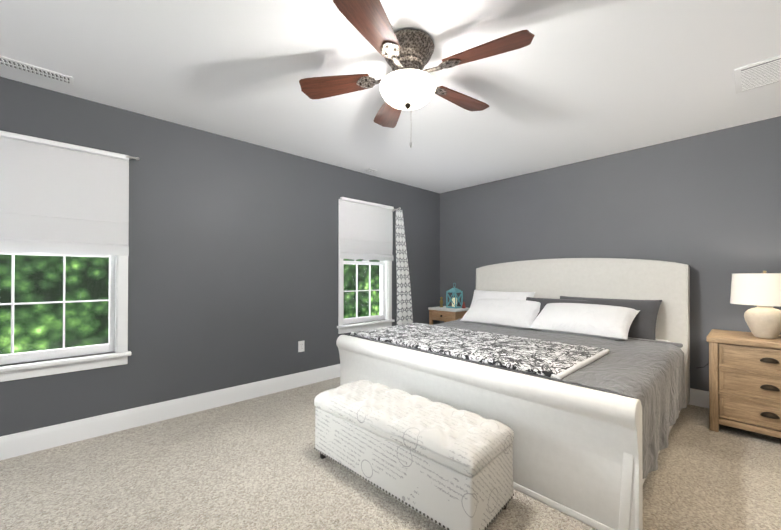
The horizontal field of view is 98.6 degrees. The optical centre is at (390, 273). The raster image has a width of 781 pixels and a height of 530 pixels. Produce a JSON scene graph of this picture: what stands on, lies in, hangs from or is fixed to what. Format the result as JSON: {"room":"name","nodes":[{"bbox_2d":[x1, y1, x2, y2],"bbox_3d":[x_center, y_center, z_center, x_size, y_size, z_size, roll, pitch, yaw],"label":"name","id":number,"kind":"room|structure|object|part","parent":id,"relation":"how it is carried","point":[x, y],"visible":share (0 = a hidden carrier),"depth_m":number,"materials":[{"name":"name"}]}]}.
{"room":"bedroom","nodes":[
{"label":"bedroom","id":0,"kind":"room"},
{"bbox_2d":[0,77,439,436],"bbox_3d":[-1.337,-0.028,3.315,5.900,2.440,0.150,0,-1,-43],"label":"wall","id":1,"kind":"structure","parent":0,"point":[233,264],"depth_m":2.97,"materials":[{"name":"grey paint"}]},
{"bbox_2d":[0,252,130,381],"bbox_3d":[-2.485,-0.094,2.209,1.230,1.565,0.200,0,-1,-43],"label":"window","id":2,"kind":"structure","parent":1,"relation":"in","point":[118,299],"depth_m":2.39,"materials":[{"name":"white wood"}]},
{"bbox_2d":[0,130,138,255],"bbox_3d":[-2.398,-0.515,2.163,1.251,0.769,0.054,0,-1,-43],"label":"window blind","id":3,"kind":"object","parent":1,"relation":"attached to","point":[62,198],"visible":1,"depth_m":2.31,"materials":[{"name":"white fabric"}]},
{"bbox_2d":[0,364,339,459],"bbox_3d":[-1.280,1.118,3.246,5.600,0.146,0.016,0,-1,-43],"label":"baseboard","id":4,"kind":"structure","parent":1,"relation":"attached to","point":[27,442],"depth_m":2.64,"materials":[{"name":"white wood"}]},
{"bbox_2d":[298,341,303,351],"bbox_3d":[-0.946,0.773,3.565,0.072,0.116,0.009,0,-1,-43],"label":"electrical outlet","id":5,"kind":"object","parent":1,"relation":"attached to","point":[300,346],"visible":1,"depth_m":3.56,"materials":[{"name":"white plastic"}]},
{"bbox_2d":[337,199,394,333],"bbox_3d":[-0.333,-0.079,4.219,0.880,1.565,0.200,0,-1,-43],"label":"window","id":6,"kind":"structure","parent":1,"relation":"in","point":[385,305],"depth_m":4.21,"materials":[{"name":"white wood"}]},
{"bbox_2d":[340,197,393,260],"bbox_3d":[-0.272,-0.523,4.164,0.830,0.724,0.032,0,-1,-43],"label":"window blind","id":7,"kind":"object","parent":1,"relation":"attached to","point":[366,230],"visible":1,"depth_m":4.14,"materials":[{"name":"white fabric"}]},
{"bbox_2d":[392,207,412,324],"bbox_3d":[0.204,0.140,4.555,0.390,2.032,0.139,0,-1,-43],"label":"curtain","id":8,"kind":"object","parent":1,"relation":"attached to","point":[404,308],"visible":0.77,"depth_m":4.49,"materials":[{"name":"white fabric"}]},
{"bbox_2d":[0,377,780,529],"bbox_3d":[0.080,1.231,1.790,5.900,0.100,4.300,0,-1,-43],"label":"floor","id":9,"kind":"structure","parent":0,"point":[257,463],"depth_m":1.89,"materials":[{"name":"beige carpet"}]},
{"bbox_2d":[314,380,514,529],"bbox_3d":[0.067,0.963,1.930,1.138,0.437,0.428,0,-1,43],"label":"bench","id":10,"kind":"object","parent":9,"relation":"on","point":[446,466],"visible":1,"depth_m":1.66,"materials":[{"name":"fabric"}]},
{"bbox_2d":[428,306,468,324],"bbox_3d":[0.835,0.842,4.722,0.414,0.720,0.474,0,-1,-43],"label":"side table","id":11,"kind":"object","parent":9,"relation":"on","point":[444,314],"visible":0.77,"depth_m":4.59,"materials":[{"name":"brown wood"}]},
{"bbox_2d":[439,297,443,306],"bbox_3d":[0.731,0.408,4.819,0.060,0.147,0.058,0,-1,-43],"label":"figurine","id":12,"kind":"object","parent":11,"relation":"on","point":[441,302],"visible":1,"depth_m":4.80,"materials":[{"name":"gold metal"}]},
{"bbox_2d":[446,283,462,308],"bbox_3d":[0.897,0.305,4.708,0.166,0.350,0.166,0,-1,-43],"label":"lantern","id":13,"kind":"object","parent":11,"relation":"on","point":[453,300],"visible":0.94,"depth_m":4.68,"materials":[{"name":"teal metal"}]},
{"bbox_2d":[336,258,689,529],"bbox_3d":[1.125,0.509,3.017,2.348,1.363,2.226,0,-1,-43],"label":"bed","id":14,"kind":"object","parent":9,"relation":"on","point":[573,374],"visible":0.98,"depth_m":2.23,"materials":[{"name":"fabric"}]},
{"bbox_2d":[707,329,780,437],"bbox_3d":[2.797,0.831,2.484,0.525,0.710,0.634,0,-1,-43],"label":"nightstand","id":15,"kind":"object","parent":9,"relation":"on","point":[744,378],"visible":1,"depth_m":2.42,"materials":[{"name":"brown wood"}]},
{"bbox_2d":[730,271,780,338],"bbox_3d":[2.778,0.226,2.491,0.366,0.497,0.366,0,-1,-43],"label":"lamp","id":16,"kind":"object","parent":15,"relation":"on","point":[761,292],"visible":1,"depth_m":2.42,"materials":[{"name":"white fabric"}]},
{"bbox_2d":[0,0,780,192],"bbox_3d":[0.080,-1.309,1.808,5.900,0.100,4.300,0,-1,-43],"label":"ceiling","id":17,"kind":"structure","parent":0,"point":[574,81],"depth_m":2.10,"materials":[{"name":"white paint"}]},
{"bbox_2d":[0,56,72,84],"bbox_3d":[-2.186,-1.249,2.072,0.330,0.016,0.110,0,-1,-43],"label":"ceiling vent","id":18,"kind":"object","parent":17,"relation":"in","point":[26,67],"visible":0.94,"depth_m":2.06,"materials":[{"name":"white metal"}]},
{"bbox_2d":[365,168,376,172],"bbox_3d":[-0.233,-1.237,4.033,0.120,0.012,0.100,0,-1,-43],"label":"ceiling vent","id":19,"kind":"object","parent":17,"relation":"in","point":[371,170],"visible":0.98,"depth_m":4.02,"materials":[{"name":"white metal"}]},
{"bbox_2d":[299,0,534,147],"bbox_3d":[0.123,-0.977,1.861,1.251,0.564,1.195,0,-1,-43],"label":"ceiling fan","id":20,"kind":"object","parent":17,"relation":"hanging from","point":[408,83],"visible":1,"depth_m":1.76,"materials":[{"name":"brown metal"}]},
{"bbox_3d":[0.096,-0.992,1.862,0.312,0.106,0.312,0,-1,-43],"label":"lamp shade","id":21,"kind":"part","parent":20,"relation":"part of","materials":[{"name":"white glass"}]},
{"bbox_2d":[734,55,780,93],"bbox_3d":[2.432,-1.249,2.007,0.390,0.016,0.520,0,-1,-43],"label":"ceiling vent","id":22,"kind":"object","parent":17,"relation":"in","point":[765,72],"visible":1,"depth_m":2.10,"materials":[{"name":"white metal"}]},
{"bbox_2d":[440,116,780,390],"bbox_3d":[2.232,-0.026,3.707,0.150,2.440,4.150,0,-1,-43],"label":"wall","id":23,"kind":"structure","parent":0,"point":[706,207],"depth_m":3.23,"materials":[{"name":"grey paint"}]},
{"bbox_2d":[689,388,708,408],"bbox_3d":[2.124,1.121,3.693,0.016,0.146,3.930,0,-1,-43],"label":"baseboard","id":24,"kind":"structure","parent":23,"relation":"attached to","point":[700,398],"depth_m":3.00,"materials":[{"name":"white"}]},
{"label":"outside","id":25,"kind":"structure","parent":0,"visible":0},
{"bbox_2d":[0,254,379,354],"bbox_3d":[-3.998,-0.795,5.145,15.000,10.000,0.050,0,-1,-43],"label":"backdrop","id":26,"kind":"structure","parent":25,"point":[87,328],"depth_m":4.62,"materials":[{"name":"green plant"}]}
]}

